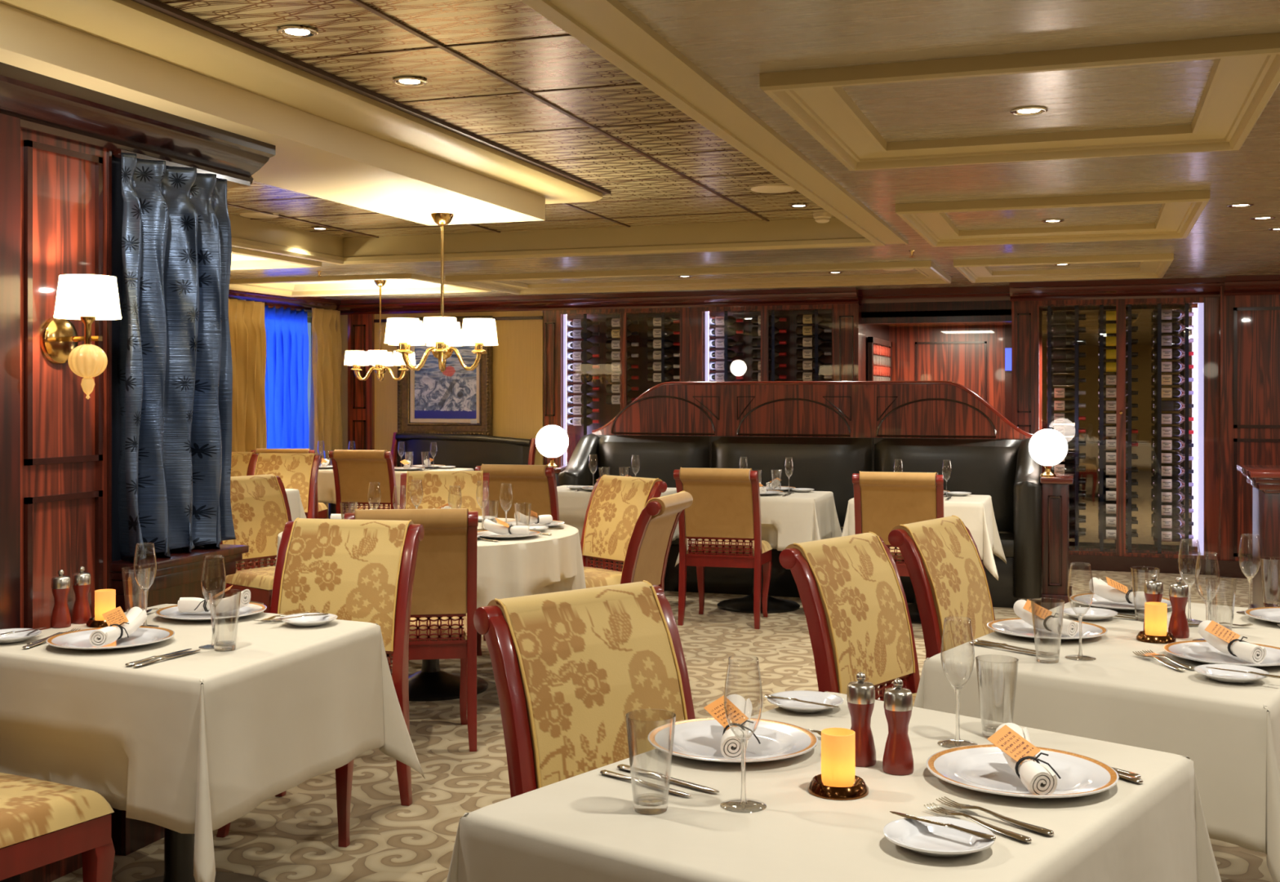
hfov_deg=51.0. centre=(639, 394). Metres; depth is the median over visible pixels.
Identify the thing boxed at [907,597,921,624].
dining table
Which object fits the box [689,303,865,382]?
wine cabinet
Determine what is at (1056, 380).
wine bottle
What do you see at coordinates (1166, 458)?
wine bottle
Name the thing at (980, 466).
cushion
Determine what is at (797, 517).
tablecloth
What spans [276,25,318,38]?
recessed light
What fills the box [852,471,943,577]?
dining chair
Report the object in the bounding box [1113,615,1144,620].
table knife
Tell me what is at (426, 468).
glass
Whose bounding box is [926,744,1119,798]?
charger plate
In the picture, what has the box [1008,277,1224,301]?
trim
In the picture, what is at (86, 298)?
wall sconce
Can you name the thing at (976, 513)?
tablecloth
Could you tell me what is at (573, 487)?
bread plate
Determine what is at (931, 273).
trim
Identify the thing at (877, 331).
wall
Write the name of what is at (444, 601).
dining chair
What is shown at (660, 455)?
cushion
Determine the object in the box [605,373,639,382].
wine bottle
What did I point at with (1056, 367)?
wine bottle
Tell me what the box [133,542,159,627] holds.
flute
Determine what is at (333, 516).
rolled napkin
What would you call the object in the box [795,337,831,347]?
wine bottle
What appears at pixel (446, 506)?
rolled napkin
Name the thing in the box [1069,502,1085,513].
wine bottle
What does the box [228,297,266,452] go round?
curtain
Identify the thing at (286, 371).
sheer curtain
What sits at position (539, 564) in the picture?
tablecloth
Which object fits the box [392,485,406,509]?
flute
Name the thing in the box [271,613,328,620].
table knife
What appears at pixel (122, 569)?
glass
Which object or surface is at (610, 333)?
wine bottle
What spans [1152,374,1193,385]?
wine bottle
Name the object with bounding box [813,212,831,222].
smoke detector
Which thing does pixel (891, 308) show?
trim
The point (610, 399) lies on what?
wine bottle
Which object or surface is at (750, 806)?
flute
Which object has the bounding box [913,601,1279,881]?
tablecloth
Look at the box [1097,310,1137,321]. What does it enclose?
wine bottle
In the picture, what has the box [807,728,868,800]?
candle lamp
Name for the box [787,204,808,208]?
recessed light
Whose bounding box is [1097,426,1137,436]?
wine bottle
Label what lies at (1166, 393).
wine bottle
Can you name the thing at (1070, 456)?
wine bottle
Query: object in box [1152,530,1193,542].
wine bottle
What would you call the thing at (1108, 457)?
wine bottle
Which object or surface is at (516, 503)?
glass
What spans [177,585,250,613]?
rolled napkin
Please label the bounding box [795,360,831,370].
wine bottle
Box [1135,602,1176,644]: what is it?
candle lamp
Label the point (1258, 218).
recessed light
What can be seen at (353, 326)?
trim
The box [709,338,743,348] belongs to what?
wine bottle
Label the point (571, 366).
wine bottle
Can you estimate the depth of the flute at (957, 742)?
2.47 m
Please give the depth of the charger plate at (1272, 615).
3.87 m
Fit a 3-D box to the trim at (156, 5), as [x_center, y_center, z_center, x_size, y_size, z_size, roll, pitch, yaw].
[-2.197,-1.032,2.309,0.960,0.015,9.970,0,0,19]
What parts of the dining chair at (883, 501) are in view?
post, lattice panel, seat, backrest, seat frame, post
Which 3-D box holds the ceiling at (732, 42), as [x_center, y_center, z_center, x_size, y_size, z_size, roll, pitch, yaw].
[0.000,-0.927,4.222,11.300,0.115,15.200,0,0,19]
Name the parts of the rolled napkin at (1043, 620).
cord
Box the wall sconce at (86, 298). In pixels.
[40,274,121,399]
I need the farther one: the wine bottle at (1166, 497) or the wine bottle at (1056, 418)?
the wine bottle at (1056, 418)
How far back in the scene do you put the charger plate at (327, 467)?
11.55 m
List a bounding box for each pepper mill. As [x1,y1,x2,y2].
[50,569,71,628]
[71,566,91,624]
[846,672,875,767]
[882,678,913,775]
[1142,574,1163,631]
[1168,577,1189,638]
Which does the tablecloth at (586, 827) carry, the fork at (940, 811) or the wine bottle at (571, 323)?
the fork at (940, 811)
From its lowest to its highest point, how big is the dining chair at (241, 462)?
0.962 m
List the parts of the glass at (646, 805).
glass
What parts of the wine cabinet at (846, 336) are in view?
rack post, door, panel, rack post, door, rack post, moulding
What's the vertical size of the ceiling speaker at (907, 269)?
0.008 m
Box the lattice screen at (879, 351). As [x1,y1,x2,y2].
[867,337,892,381]
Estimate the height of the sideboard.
0.965 m
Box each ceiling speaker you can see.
[239,212,279,218]
[751,185,795,193]
[882,268,913,271]
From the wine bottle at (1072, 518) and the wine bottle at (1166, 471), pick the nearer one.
the wine bottle at (1166, 471)
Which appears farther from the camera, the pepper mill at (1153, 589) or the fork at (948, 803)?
the pepper mill at (1153, 589)
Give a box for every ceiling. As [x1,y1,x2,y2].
[0,0,1279,300]
[157,0,835,238]
[283,279,417,284]
[861,309,1011,327]
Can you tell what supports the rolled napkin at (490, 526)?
on the charger plate at (486, 534)
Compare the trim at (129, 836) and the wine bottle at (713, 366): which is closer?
the trim at (129, 836)
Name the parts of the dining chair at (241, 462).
backrest, post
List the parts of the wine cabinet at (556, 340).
moulding, rack post, door, door, rack post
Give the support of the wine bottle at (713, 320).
in the wine cabinet at (846, 336)
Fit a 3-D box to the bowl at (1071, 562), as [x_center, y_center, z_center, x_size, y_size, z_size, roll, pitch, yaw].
[1.080,0.478,3.287,0.061,0.126,0.061,0,0,19]
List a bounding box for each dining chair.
[0,773,115,881]
[216,517,424,848]
[219,474,292,613]
[231,452,258,568]
[248,453,321,568]
[250,448,327,564]
[328,449,399,514]
[344,507,478,751]
[399,470,489,656]
[473,580,695,798]
[475,463,559,520]
[580,475,666,588]
[620,490,693,592]
[673,467,772,629]
[778,532,919,706]
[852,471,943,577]
[888,515,995,659]
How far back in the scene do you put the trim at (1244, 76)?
4.05 m
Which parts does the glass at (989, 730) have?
glass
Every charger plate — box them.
[45,626,174,650]
[155,602,266,621]
[318,465,333,469]
[394,466,425,471]
[410,464,445,468]
[477,530,540,538]
[503,520,564,527]
[582,486,593,491]
[648,717,817,762]
[760,489,783,495]
[762,486,795,491]
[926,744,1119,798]
[986,617,1107,640]
[1069,593,1171,611]
[1163,640,1279,667]
[1244,607,1279,624]
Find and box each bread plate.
[0,628,41,644]
[280,613,337,626]
[438,466,455,469]
[478,515,496,521]
[525,525,548,531]
[566,485,588,489]
[767,690,843,713]
[791,488,814,492]
[883,816,995,857]
[946,492,971,496]
[1061,607,1117,620]
[1194,664,1269,683]
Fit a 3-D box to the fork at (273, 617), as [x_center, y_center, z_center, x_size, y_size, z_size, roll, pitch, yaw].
[-1.029,0.641,3.862,0.025,0.012,0.203,0,0,30]
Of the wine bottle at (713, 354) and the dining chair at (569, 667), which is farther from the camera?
the wine bottle at (713, 354)
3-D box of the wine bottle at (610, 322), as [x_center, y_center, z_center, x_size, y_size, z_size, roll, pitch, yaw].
[-0.157,-0.645,12.105,0.301,0.087,0.088,0,0,19]
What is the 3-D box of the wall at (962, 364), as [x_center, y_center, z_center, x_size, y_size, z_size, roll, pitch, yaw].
[3.068,0.225,12.843,2.000,2.350,0.100,0,0,19]
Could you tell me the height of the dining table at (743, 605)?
0.744 m
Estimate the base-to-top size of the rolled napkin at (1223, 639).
0.080 m
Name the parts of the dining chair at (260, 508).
seat frame, seat, lattice panel, backrest, leg, post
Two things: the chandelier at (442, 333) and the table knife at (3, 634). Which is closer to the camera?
the table knife at (3, 634)
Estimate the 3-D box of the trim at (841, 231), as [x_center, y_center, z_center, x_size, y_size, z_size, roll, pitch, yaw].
[-2.119,-0.959,3.010,3.640,0.182,11.450,0,0,19]
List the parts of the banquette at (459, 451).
post, post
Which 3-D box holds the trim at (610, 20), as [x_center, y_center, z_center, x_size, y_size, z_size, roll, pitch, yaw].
[-0.323,-0.880,2.431,0.133,0.020,11.400,0,0,19]
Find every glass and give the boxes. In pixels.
[121,566,151,613]
[208,589,240,652]
[340,502,357,519]
[421,452,430,469]
[481,500,498,530]
[514,502,531,526]
[625,709,675,814]
[770,471,782,490]
[975,654,1018,738]
[1031,598,1064,663]
[1130,566,1159,621]
[1205,577,1236,631]
[1258,556,1279,607]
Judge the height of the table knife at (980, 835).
0.006 m
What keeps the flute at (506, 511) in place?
on the tablecloth at (539, 564)
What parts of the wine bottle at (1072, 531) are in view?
bottle glass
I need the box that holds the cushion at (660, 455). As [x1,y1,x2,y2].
[595,435,711,488]
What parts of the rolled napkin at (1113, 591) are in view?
cord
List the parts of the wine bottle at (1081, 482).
bottle glass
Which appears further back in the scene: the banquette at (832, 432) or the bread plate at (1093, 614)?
the banquette at (832, 432)
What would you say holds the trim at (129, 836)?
attached to the wall at (64, 186)
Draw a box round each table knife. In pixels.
[0,626,46,636]
[124,648,191,666]
[132,649,200,667]
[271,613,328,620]
[600,770,690,796]
[617,764,719,792]
[764,694,839,707]
[889,811,995,840]
[968,641,1037,654]
[973,640,1042,653]
[1111,767,1141,778]
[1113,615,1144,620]
[1116,772,1142,783]
[1117,613,1135,617]
[1205,666,1279,679]
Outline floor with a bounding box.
[51,557,1273,881]
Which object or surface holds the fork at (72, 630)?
on the tablecloth at (194, 743)
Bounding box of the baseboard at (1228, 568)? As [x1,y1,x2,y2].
[1216,560,1252,578]
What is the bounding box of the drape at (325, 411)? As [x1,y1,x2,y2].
[309,307,342,519]
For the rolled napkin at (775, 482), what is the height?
0.080 m
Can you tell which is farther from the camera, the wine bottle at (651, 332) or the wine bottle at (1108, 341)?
the wine bottle at (651, 332)
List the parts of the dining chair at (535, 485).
post, post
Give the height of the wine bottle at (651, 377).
0.087 m
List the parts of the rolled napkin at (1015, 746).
cord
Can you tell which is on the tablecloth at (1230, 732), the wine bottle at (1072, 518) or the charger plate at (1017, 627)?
the charger plate at (1017, 627)
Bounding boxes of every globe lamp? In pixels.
[535,425,568,467]
[1028,429,1067,477]
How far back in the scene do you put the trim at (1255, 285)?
10.11 m
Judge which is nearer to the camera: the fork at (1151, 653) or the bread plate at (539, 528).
the fork at (1151, 653)
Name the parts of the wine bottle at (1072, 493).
bottle glass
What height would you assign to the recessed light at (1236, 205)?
0.013 m
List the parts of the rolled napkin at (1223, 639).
cord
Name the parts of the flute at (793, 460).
stem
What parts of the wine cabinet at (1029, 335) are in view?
moulding, rack post, rack post, door, rack post, panel, rack post, rack post, door, rack post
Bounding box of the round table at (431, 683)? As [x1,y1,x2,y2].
[408,659,488,702]
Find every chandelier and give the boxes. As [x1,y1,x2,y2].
[343,280,416,381]
[383,213,498,372]
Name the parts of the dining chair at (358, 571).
leg, post, leg, backrest, lattice panel, post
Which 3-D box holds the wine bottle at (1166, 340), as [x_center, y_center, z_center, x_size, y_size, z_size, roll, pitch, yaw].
[4.230,-0.423,10.635,0.301,0.087,0.088,0,0,19]
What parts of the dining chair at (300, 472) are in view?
post, backrest, post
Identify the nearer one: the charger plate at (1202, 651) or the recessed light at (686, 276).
the charger plate at (1202, 651)
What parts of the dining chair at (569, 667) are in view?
post, post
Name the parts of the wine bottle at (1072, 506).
bottle glass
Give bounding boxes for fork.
[22,631,66,648]
[26,628,80,644]
[146,608,161,613]
[253,611,308,622]
[265,611,319,622]
[477,537,498,542]
[533,528,564,529]
[805,728,821,736]
[924,803,1031,843]
[935,796,1054,836]
[1132,651,1185,671]
[1142,650,1194,670]
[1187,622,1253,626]
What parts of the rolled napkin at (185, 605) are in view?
cord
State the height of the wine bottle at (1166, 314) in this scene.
0.087 m
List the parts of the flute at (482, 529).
stem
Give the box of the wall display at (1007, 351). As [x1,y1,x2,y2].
[1004,348,1011,370]
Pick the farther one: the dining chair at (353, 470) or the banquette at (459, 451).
the banquette at (459, 451)
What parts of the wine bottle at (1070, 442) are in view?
bottle glass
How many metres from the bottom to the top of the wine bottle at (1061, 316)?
0.087 m
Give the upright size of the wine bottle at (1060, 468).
0.087 m
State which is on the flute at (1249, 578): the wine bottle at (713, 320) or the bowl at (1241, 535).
the bowl at (1241, 535)
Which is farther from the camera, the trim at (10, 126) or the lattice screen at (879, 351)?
the lattice screen at (879, 351)
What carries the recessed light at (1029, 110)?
in the ceiling at (732, 42)
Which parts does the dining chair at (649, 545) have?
post, post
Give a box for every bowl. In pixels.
[133,542,156,589]
[200,555,226,605]
[475,480,488,507]
[499,483,512,511]
[724,657,762,738]
[940,617,974,687]
[1067,562,1093,614]
[1177,539,1200,584]
[1195,552,1220,600]
[1238,534,1261,577]
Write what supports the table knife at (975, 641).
on the tablecloth at (1230, 732)
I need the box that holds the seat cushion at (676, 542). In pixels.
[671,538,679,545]
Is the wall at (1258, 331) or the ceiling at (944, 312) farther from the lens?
the ceiling at (944, 312)
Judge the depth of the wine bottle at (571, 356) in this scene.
12.20 m
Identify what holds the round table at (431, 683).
on the floor
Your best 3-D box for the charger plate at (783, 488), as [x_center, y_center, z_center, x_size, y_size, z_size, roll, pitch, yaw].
[0.890,0.637,8.987,0.310,0.020,0.310,0,0,19]
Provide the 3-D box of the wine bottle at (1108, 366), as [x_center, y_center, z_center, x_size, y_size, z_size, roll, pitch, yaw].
[3.840,-0.216,10.767,0.301,0.087,0.088,0,0,19]
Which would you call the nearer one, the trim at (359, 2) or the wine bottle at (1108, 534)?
the trim at (359, 2)
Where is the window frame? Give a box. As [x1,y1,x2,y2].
[307,317,311,448]
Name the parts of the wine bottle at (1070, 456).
bottle glass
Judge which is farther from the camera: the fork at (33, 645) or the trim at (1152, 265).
the trim at (1152, 265)
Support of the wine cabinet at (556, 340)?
on the floor
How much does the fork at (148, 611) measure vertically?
0.012 m
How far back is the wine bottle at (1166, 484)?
10.61 m
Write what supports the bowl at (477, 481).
on the flute at (482, 529)
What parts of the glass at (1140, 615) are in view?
glass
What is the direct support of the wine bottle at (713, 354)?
in the wine cabinet at (846, 336)
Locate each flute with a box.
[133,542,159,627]
[198,555,226,649]
[367,482,381,509]
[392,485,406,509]
[409,480,422,509]
[475,480,488,530]
[499,483,512,523]
[588,455,597,486]
[720,657,766,813]
[784,460,793,493]
[937,617,977,748]
[942,459,951,497]
[1064,562,1096,661]
[1177,539,1203,623]
[1192,552,1220,640]
[1235,534,1261,614]
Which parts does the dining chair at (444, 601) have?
post, backrest, seat frame, lattice panel, seat, leg, post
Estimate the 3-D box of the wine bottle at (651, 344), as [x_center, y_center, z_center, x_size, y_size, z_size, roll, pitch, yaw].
[0.217,-0.446,11.979,0.301,0.087,0.088,0,0,19]
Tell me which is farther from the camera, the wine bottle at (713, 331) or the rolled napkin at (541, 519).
the wine bottle at (713, 331)
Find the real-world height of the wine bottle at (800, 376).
0.087 m
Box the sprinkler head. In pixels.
[908,250,915,257]
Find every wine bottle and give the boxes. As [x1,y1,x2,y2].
[566,318,599,328]
[566,329,599,339]
[566,351,599,360]
[566,362,599,372]
[566,384,599,393]
[566,417,599,426]
[567,340,599,350]
[567,373,599,382]
[567,395,599,404]
[567,405,599,415]
[605,318,639,328]
[605,328,639,338]
[605,340,639,349]
[605,351,639,360]
[605,361,639,371]
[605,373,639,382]
[605,383,639,393]
[605,395,635,404]
[647,316,679,327]
[647,328,679,337]
[647,339,679,349]
[647,350,679,359]
[647,361,679,371]
[647,373,679,382]
[708,360,743,371]
[709,315,743,325]
[709,327,743,337]
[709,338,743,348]
[709,350,743,359]
[709,372,743,382]
[751,315,786,325]
[751,326,786,337]
[751,337,786,347]
[751,349,786,359]
[751,360,786,370]
[751,372,786,381]
[795,314,831,324]
[795,325,831,336]
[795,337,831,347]
[795,348,831,359]
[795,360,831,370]
[795,372,831,381]
[1046,311,1085,322]
[1046,324,1085,334]
[1046,336,1085,347]
[1046,349,1085,359]
[1046,362,1085,373]
[1046,374,1085,386]
[1046,387,1085,398]
[1046,400,1085,411]
[1046,413,1085,423]
[1046,426,1085,436]
[1051,463,1085,474]
[1061,451,1085,462]
[1065,438,1085,449]
[1069,477,1085,487]
[1069,489,1085,500]
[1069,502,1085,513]
[1069,515,1085,525]
[1069,528,1085,538]
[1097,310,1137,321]
[1097,323,1137,334]
[1097,336,1137,346]
[1097,349,1137,359]
[1097,361,1137,373]
[1097,374,1137,385]
[1097,387,1137,398]
[1097,400,1137,411]
[1097,413,1137,424]
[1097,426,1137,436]
[1097,439,1137,449]
[1097,452,1137,462]
[1097,464,1137,475]
[1097,477,1137,488]
[1097,490,1137,501]
[1097,502,1137,514]
[1097,515,1137,527]
[1097,528,1137,540]
[1152,309,1193,320]
[1152,322,1193,333]
[1152,335,1193,346]
[1152,348,1193,359]
[1152,361,1193,372]
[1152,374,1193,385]
[1152,387,1193,398]
[1152,400,1193,411]
[1152,413,1193,424]
[1152,426,1193,437]
[1152,439,1193,450]
[1152,452,1193,463]
[1152,465,1193,476]
[1152,478,1193,489]
[1152,491,1193,502]
[1152,504,1193,515]
[1152,517,1193,528]
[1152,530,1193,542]
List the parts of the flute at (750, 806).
stem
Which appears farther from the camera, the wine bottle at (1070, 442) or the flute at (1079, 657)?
the wine bottle at (1070, 442)
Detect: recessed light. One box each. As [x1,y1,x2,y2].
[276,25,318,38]
[311,226,329,230]
[391,76,427,86]
[677,275,692,277]
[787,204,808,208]
[827,271,842,273]
[1010,106,1047,115]
[1041,218,1064,222]
[1226,203,1253,207]
[1250,216,1275,220]
[1267,226,1279,231]
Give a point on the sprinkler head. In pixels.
(911, 251)
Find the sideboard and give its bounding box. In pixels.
[1236,465,1279,608]
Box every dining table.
[136,827,267,881]
[328,503,336,519]
[716,564,799,613]
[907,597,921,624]
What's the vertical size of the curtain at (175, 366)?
1.247 m
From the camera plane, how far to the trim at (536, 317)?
12.30 m
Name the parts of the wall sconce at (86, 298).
plate, arm, lamp shade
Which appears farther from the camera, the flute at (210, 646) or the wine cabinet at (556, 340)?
the wine cabinet at (556, 340)
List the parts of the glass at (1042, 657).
glass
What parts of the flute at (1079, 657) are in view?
stem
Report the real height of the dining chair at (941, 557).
0.962 m
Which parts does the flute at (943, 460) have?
stem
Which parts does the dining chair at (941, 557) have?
post, post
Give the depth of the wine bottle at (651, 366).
11.96 m
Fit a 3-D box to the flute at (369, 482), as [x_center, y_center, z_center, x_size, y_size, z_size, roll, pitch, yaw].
[-1.248,0.531,6.300,0.073,0.232,0.073,0,0,19]
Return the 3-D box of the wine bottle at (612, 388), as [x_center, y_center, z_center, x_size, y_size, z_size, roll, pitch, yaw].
[-0.157,-0.048,12.105,0.301,0.087,0.088,0,0,19]
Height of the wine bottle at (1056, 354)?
0.087 m
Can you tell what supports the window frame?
in the wall at (309, 314)
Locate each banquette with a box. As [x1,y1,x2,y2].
[391,432,536,471]
[553,381,1073,610]
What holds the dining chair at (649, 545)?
on the floor
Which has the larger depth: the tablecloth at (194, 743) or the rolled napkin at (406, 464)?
the rolled napkin at (406, 464)
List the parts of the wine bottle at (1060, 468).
bottle glass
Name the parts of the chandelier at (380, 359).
lamp shade, arm, arm, lamp shade, lamp shade, arm, rod, lamp shade, arm, arm, lamp shade, lamp shade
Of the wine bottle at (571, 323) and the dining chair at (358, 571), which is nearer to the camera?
the dining chair at (358, 571)
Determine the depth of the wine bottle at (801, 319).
11.53 m
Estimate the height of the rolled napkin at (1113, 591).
0.080 m
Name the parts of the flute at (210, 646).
stem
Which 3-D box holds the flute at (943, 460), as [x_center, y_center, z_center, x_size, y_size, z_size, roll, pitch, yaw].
[1.932,0.531,8.446,0.073,0.232,0.073,0,0,19]
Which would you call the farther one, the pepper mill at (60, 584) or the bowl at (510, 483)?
the bowl at (510, 483)
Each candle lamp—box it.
[86,589,115,627]
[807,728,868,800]
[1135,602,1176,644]
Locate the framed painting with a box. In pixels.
[397,315,493,435]
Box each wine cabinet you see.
[543,307,689,465]
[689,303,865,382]
[1011,297,1219,575]
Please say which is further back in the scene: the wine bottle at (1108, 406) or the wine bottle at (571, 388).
the wine bottle at (571, 388)
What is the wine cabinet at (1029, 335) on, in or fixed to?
on the floor
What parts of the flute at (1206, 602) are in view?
stem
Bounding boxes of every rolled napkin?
[88,606,146,647]
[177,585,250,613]
[320,457,329,467]
[330,507,371,519]
[400,459,412,469]
[422,457,433,466]
[432,503,452,509]
[483,517,528,535]
[514,509,552,524]
[703,694,760,758]
[759,482,768,493]
[764,477,782,488]
[987,723,1061,799]
[1013,600,1078,637]
[1088,577,1146,606]
[1198,620,1266,664]
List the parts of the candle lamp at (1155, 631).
frosted glass, dish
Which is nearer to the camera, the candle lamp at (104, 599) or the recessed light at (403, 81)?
the candle lamp at (104, 599)
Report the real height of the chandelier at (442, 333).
0.756 m
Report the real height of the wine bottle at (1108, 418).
0.087 m
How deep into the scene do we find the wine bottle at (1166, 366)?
10.61 m
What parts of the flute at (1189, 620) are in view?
stem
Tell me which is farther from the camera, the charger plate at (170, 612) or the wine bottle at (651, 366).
the wine bottle at (651, 366)
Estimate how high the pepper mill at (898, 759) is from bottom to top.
0.159 m
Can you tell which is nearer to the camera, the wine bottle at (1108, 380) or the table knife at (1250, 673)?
the table knife at (1250, 673)
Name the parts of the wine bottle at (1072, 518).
bottle glass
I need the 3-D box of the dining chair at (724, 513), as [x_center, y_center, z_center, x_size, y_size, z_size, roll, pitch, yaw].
[0.519,0.919,8.215,0.504,0.962,0.603,0,0,16]
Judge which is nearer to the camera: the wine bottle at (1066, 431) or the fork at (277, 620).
the fork at (277, 620)
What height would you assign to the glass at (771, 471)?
0.148 m
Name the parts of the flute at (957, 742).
stem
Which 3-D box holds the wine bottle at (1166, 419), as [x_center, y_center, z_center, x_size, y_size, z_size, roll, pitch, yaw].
[4.230,0.198,10.635,0.301,0.087,0.088,0,0,19]
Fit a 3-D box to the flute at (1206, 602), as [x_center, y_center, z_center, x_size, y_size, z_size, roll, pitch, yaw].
[1.485,0.531,3.509,0.073,0.232,0.073,0,0,19]
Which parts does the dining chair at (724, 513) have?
post, leg, backrest, lattice panel, seat frame, seat, post, leg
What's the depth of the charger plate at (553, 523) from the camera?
6.58 m
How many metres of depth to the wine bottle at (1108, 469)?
10.75 m
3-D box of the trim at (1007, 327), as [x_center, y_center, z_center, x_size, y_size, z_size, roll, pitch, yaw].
[3.113,0.375,12.744,0.990,2.050,0.060,0,0,19]
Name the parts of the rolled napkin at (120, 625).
cord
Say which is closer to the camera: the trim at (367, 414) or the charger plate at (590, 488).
the charger plate at (590, 488)
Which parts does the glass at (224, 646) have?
glass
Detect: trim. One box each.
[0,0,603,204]
[0,62,275,184]
[0,113,20,881]
[23,139,111,837]
[110,544,248,595]
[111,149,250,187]
[111,156,201,561]
[111,576,224,856]
[131,0,611,195]
[162,0,820,237]
[228,0,884,265]
[228,289,341,312]
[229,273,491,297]
[231,247,321,270]
[337,287,858,315]
[347,314,374,507]
[352,324,365,449]
[373,315,542,322]
[444,261,951,294]
[547,0,908,244]
[759,32,1279,170]
[858,285,1010,305]
[861,300,1011,324]
[895,190,1209,247]
[909,322,995,327]
[915,324,1011,422]
[953,253,1173,283]
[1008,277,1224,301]
[1223,275,1279,296]
[1233,306,1279,557]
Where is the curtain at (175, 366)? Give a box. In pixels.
[117,152,235,563]
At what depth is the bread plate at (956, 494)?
8.50 m
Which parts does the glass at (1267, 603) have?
glass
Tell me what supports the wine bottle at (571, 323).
in the wine cabinet at (556, 340)
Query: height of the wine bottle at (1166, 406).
0.087 m
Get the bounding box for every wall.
[20,128,106,881]
[275,312,311,317]
[340,311,543,509]
[862,324,888,381]
[888,325,1004,417]
[1219,286,1279,560]
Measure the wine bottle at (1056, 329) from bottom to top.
0.087 m
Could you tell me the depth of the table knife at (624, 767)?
2.25 m
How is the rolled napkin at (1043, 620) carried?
on the charger plate at (1017, 627)
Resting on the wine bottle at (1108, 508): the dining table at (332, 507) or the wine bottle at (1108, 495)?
the wine bottle at (1108, 495)
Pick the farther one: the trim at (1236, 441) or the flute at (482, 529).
the trim at (1236, 441)
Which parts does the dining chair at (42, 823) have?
seat frame, seat, leg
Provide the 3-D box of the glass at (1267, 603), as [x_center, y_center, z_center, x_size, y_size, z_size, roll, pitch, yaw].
[1.925,0.574,4.077,0.079,0.148,0.079,0,0,19]
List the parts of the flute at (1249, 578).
stem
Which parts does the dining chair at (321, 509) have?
backrest, post, seat frame, seat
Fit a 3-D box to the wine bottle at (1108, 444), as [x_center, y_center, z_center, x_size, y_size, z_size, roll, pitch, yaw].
[3.840,0.405,10.767,0.301,0.087,0.088,0,0,19]
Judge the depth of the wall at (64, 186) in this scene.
3.87 m
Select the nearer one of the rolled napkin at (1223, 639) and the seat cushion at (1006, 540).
the rolled napkin at (1223, 639)
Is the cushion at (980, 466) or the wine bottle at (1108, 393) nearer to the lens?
the cushion at (980, 466)
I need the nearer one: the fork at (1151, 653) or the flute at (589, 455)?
the fork at (1151, 653)
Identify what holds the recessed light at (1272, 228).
in the ceiling at (732, 42)
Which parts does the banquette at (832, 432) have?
arch moulding, panel, rail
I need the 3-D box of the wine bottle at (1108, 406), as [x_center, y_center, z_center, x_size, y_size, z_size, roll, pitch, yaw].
[3.840,0.095,10.767,0.301,0.087,0.088,0,0,19]
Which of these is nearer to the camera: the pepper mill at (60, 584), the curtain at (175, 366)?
the pepper mill at (60, 584)
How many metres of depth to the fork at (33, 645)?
3.44 m
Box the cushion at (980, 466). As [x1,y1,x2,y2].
[873,438,1025,533]
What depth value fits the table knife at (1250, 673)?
2.99 m
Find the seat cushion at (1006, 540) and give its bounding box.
[992,533,1013,558]
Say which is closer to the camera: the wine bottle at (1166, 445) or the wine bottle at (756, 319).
the wine bottle at (1166, 445)
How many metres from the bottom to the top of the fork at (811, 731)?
0.012 m
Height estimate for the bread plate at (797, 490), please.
0.020 m
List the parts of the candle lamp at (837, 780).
dish, frosted glass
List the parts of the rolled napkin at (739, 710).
cord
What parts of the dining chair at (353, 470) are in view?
post, backrest, lattice panel, seat, post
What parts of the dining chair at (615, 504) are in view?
post, seat, lattice panel, backrest, post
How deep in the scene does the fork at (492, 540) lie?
5.89 m
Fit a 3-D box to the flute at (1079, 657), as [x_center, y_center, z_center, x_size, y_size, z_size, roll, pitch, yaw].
[1.080,0.531,3.287,0.073,0.232,0.073,0,0,19]
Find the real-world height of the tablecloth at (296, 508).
0.410 m
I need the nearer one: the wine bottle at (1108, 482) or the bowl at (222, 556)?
the bowl at (222, 556)
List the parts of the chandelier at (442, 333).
lamp shade, lamp shade, arm, arm, lamp shade, arm, rod, lamp shade, arm, arm, lamp shade, lamp shade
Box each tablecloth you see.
[0,604,425,881]
[270,518,586,608]
[284,488,306,521]
[317,468,343,511]
[351,467,474,506]
[446,691,1221,881]
[556,485,679,542]
[675,490,841,566]
[840,494,1006,581]
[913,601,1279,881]
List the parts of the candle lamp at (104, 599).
dish, frosted glass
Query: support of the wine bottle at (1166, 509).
on the wine bottle at (1166, 522)
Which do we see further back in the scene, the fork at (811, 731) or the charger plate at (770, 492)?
the charger plate at (770, 492)
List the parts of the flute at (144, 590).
stem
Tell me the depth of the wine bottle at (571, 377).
12.20 m
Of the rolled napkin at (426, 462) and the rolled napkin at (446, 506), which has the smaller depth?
the rolled napkin at (446, 506)
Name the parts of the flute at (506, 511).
stem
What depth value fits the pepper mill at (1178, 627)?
3.56 m
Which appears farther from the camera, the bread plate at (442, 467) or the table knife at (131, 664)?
the bread plate at (442, 467)
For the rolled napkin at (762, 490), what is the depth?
8.53 m
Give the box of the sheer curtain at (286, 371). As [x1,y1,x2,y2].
[264,305,308,448]
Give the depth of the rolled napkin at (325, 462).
11.64 m
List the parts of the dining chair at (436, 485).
post, backrest, leg, post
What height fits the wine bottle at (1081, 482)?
0.087 m
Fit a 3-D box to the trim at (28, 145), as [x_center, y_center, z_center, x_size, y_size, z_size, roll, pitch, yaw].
[-1.660,0.320,3.909,0.014,2.160,0.345,0,0,19]

